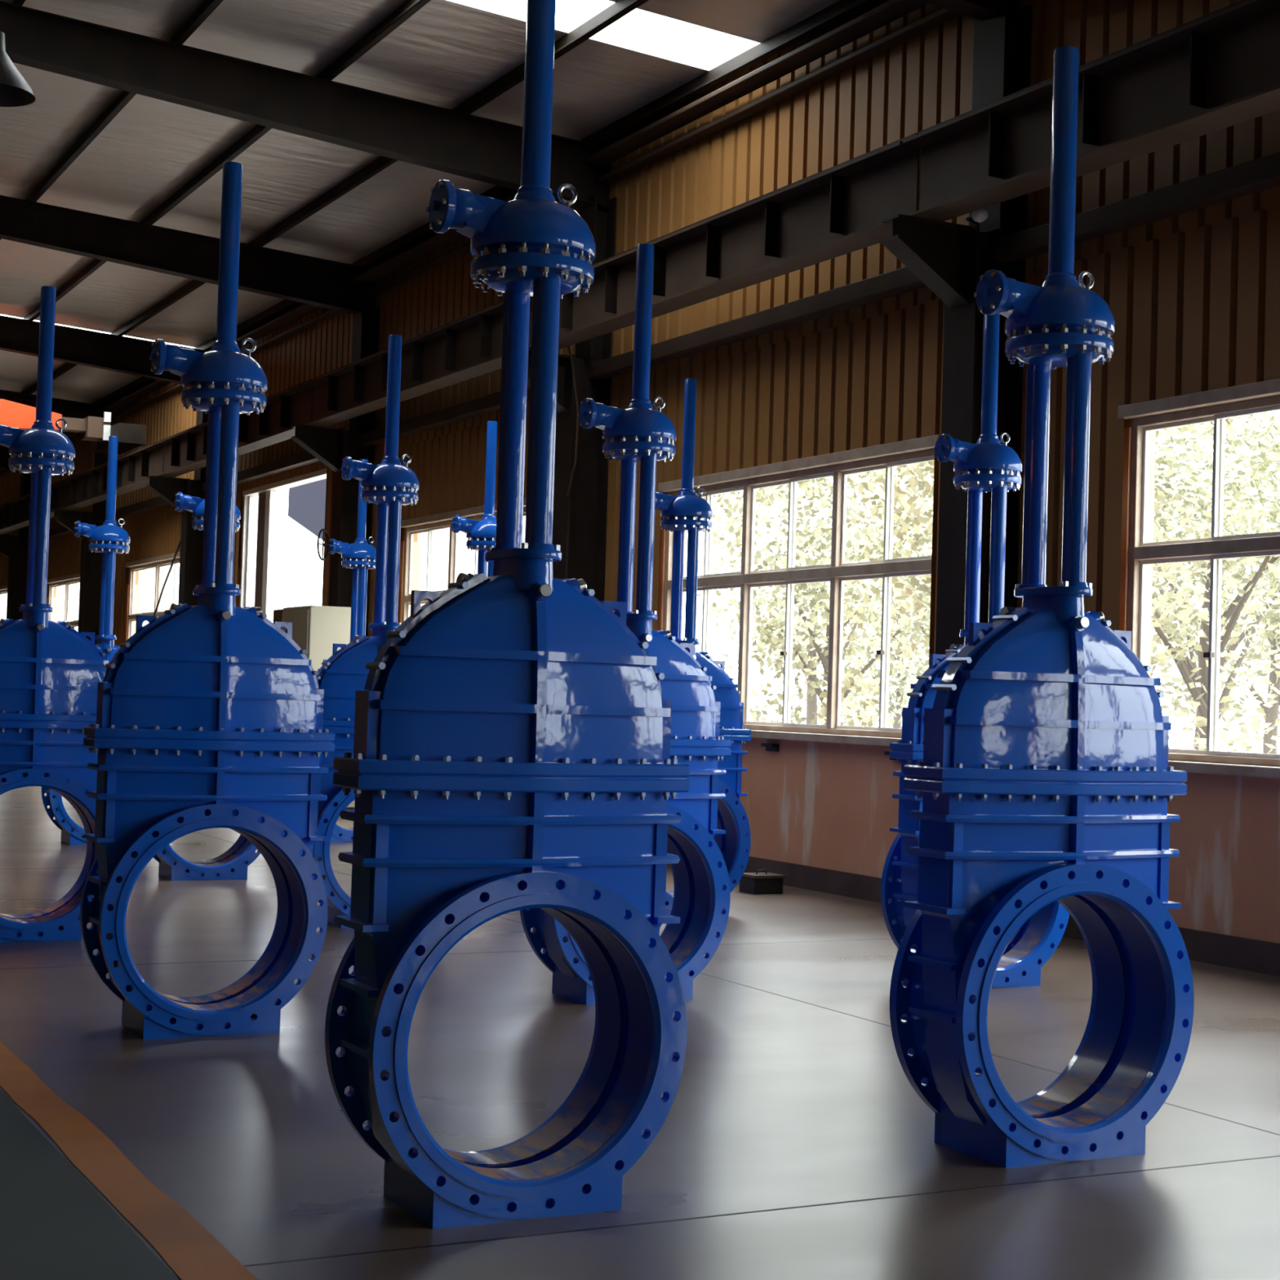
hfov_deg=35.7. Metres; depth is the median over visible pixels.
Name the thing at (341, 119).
ceiling
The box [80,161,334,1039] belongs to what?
valve
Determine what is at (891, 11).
steel beam
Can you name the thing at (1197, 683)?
tree
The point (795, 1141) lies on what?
floor
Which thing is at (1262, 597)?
tree
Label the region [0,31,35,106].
pendant lamp
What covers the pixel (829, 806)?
wall
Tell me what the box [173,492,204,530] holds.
valve
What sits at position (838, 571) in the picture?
window
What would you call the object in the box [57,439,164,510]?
girder
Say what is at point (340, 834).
valve
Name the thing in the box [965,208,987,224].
wall lamp
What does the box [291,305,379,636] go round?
steel column
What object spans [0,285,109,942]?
valve
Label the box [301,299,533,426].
girder
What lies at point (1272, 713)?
tree
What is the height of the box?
0.192 m
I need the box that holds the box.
[739,869,785,893]
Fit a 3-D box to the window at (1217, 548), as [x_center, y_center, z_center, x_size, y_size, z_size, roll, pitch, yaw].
[4.491,-0.401,11.726,0.230,2.520,4.850,3,-2,-27]
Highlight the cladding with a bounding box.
[0,0,1279,666]
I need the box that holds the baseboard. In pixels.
[740,856,1279,976]
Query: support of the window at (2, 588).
attached to the cladding
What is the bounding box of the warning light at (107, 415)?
[102,411,111,440]
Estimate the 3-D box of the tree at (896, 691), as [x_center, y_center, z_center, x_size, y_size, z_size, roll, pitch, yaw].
[5.797,0.015,44.483,4.200,6.383,4.303,2,-2,-4]
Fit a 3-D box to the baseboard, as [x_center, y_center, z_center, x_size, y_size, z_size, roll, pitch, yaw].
[-2.401,2.162,24.660,0.050,0.200,78.000,3,-2,-27]
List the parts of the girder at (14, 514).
rail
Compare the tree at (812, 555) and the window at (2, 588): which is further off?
the window at (2, 588)
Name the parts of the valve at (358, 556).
yoke post, stem, yoke post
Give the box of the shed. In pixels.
[271,478,326,622]
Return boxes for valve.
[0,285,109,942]
[41,786,86,844]
[73,435,129,662]
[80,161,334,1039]
[153,834,260,880]
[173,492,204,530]
[311,334,419,928]
[316,480,376,640]
[324,0,689,1229]
[330,823,353,842]
[450,421,497,576]
[520,243,731,1004]
[655,378,751,913]
[880,312,1069,988]
[889,45,1194,1168]
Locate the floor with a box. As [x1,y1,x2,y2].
[0,786,1279,1279]
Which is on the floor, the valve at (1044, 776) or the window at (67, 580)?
the valve at (1044, 776)
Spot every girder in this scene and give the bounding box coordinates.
[0,479,66,534]
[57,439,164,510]
[154,378,313,477]
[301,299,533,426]
[528,133,920,351]
[902,0,1279,221]
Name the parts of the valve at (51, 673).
yoke post, yoke post, stem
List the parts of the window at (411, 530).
sash, sash, sash, sash, sash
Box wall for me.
[46,426,1279,943]
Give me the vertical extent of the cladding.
6.270 m
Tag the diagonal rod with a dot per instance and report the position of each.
(179, 545)
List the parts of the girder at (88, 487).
rail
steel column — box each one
[0,472,31,620]
[52,452,107,644]
[146,409,208,605]
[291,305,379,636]
[527,194,617,600]
[880,0,1032,660]
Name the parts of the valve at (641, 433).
yoke post, stem, yoke post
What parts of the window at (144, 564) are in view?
sash, sash, sash, sash, sash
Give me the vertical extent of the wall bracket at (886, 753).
0.070 m
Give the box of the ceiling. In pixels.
[0,0,1022,470]
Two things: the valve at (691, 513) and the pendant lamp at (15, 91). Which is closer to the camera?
the pendant lamp at (15, 91)
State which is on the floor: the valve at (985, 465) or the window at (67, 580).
the valve at (985, 465)
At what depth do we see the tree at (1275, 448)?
27.96 m
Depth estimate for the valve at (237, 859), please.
16.44 m
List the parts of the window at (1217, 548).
sash, sash, sill, sash, sash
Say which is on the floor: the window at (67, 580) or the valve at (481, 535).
the valve at (481, 535)
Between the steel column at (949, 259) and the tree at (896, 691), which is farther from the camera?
the tree at (896, 691)
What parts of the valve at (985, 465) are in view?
yoke post, stem, yoke post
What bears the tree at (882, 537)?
on the ground
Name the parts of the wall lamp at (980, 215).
bulb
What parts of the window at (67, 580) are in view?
sash, sash, sash, sash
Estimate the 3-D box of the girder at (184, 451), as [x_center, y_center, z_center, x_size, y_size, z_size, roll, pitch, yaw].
[-6.366,-3.193,30.814,0.340,0.660,8.110,3,-2,-27]
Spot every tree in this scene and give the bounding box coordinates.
[271,605,279,622]
[684,466,930,728]
[702,465,933,724]
[813,460,1228,728]
[817,512,931,728]
[852,473,933,727]
[1150,410,1279,753]
[1151,410,1279,750]
[1151,417,1279,754]
[1248,570,1279,653]
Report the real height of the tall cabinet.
2.660 m
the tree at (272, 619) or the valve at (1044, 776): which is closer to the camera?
the valve at (1044, 776)
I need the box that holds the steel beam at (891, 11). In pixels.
[0,0,960,475]
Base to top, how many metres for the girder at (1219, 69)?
0.660 m
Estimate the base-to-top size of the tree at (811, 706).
7.211 m
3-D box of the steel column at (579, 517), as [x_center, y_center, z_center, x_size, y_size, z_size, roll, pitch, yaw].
[-0.914,-1.258,20.858,1.130,6.900,0.460,3,-2,-27]
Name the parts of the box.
handle, lid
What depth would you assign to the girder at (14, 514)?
45.84 m
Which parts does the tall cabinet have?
panel, door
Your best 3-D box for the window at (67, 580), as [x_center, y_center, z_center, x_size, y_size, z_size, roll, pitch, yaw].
[-13.275,-0.119,45.808,0.230,2.680,4.020,3,-2,-27]
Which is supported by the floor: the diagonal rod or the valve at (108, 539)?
the valve at (108, 539)
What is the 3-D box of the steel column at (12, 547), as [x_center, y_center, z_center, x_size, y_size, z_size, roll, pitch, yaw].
[-15.757,-0.873,49.318,1.130,6.900,0.460,3,-2,-27]
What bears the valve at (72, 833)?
on the floor
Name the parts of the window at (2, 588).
sash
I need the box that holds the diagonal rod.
[153,540,180,616]
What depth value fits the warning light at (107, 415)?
36.61 m
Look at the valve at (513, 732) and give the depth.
6.19 m
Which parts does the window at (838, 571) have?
sash, sash, sash, sash, sash, sash, sash, sash, sill, sash, sash, sash, sash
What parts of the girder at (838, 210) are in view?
rail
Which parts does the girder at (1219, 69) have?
rail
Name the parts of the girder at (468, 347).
rail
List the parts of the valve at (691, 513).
yoke post, stem, yoke post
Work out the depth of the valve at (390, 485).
13.59 m
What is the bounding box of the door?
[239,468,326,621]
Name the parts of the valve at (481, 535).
yoke post, stem, yoke post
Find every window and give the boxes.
[0,585,7,620]
[47,573,79,630]
[125,551,180,639]
[400,497,526,622]
[657,434,939,746]
[1117,377,1279,778]
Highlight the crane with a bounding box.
[0,399,146,454]
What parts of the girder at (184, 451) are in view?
rail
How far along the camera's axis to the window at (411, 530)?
25.68 m
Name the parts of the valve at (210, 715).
yoke post, yoke post, stem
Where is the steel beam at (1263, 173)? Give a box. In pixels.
[22,151,1279,544]
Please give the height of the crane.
0.760 m
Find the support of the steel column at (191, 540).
on the floor
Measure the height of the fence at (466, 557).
5.050 m
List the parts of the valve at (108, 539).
yoke post, yoke post, stem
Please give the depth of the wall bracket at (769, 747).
17.82 m
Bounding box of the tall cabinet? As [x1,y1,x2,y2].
[272,604,355,809]
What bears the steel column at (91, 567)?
on the floor
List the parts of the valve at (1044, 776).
yoke post, stem, yoke post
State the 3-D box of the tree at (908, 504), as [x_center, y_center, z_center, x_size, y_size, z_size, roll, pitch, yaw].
[4.740,-0.772,25.652,4.346,6.774,4.429,3,-2,-32]
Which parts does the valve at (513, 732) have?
yoke post, stem, yoke post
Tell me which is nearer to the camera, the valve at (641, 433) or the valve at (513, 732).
the valve at (513, 732)
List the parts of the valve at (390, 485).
yoke post, stem, yoke post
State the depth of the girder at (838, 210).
16.61 m
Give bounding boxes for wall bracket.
[760,742,779,751]
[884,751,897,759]
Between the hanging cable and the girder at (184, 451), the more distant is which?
the girder at (184, 451)
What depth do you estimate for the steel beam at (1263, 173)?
16.61 m
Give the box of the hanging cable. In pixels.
[566,345,579,496]
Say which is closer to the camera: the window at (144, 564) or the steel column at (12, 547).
the window at (144, 564)
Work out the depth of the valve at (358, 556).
21.11 m
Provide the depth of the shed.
78.41 m

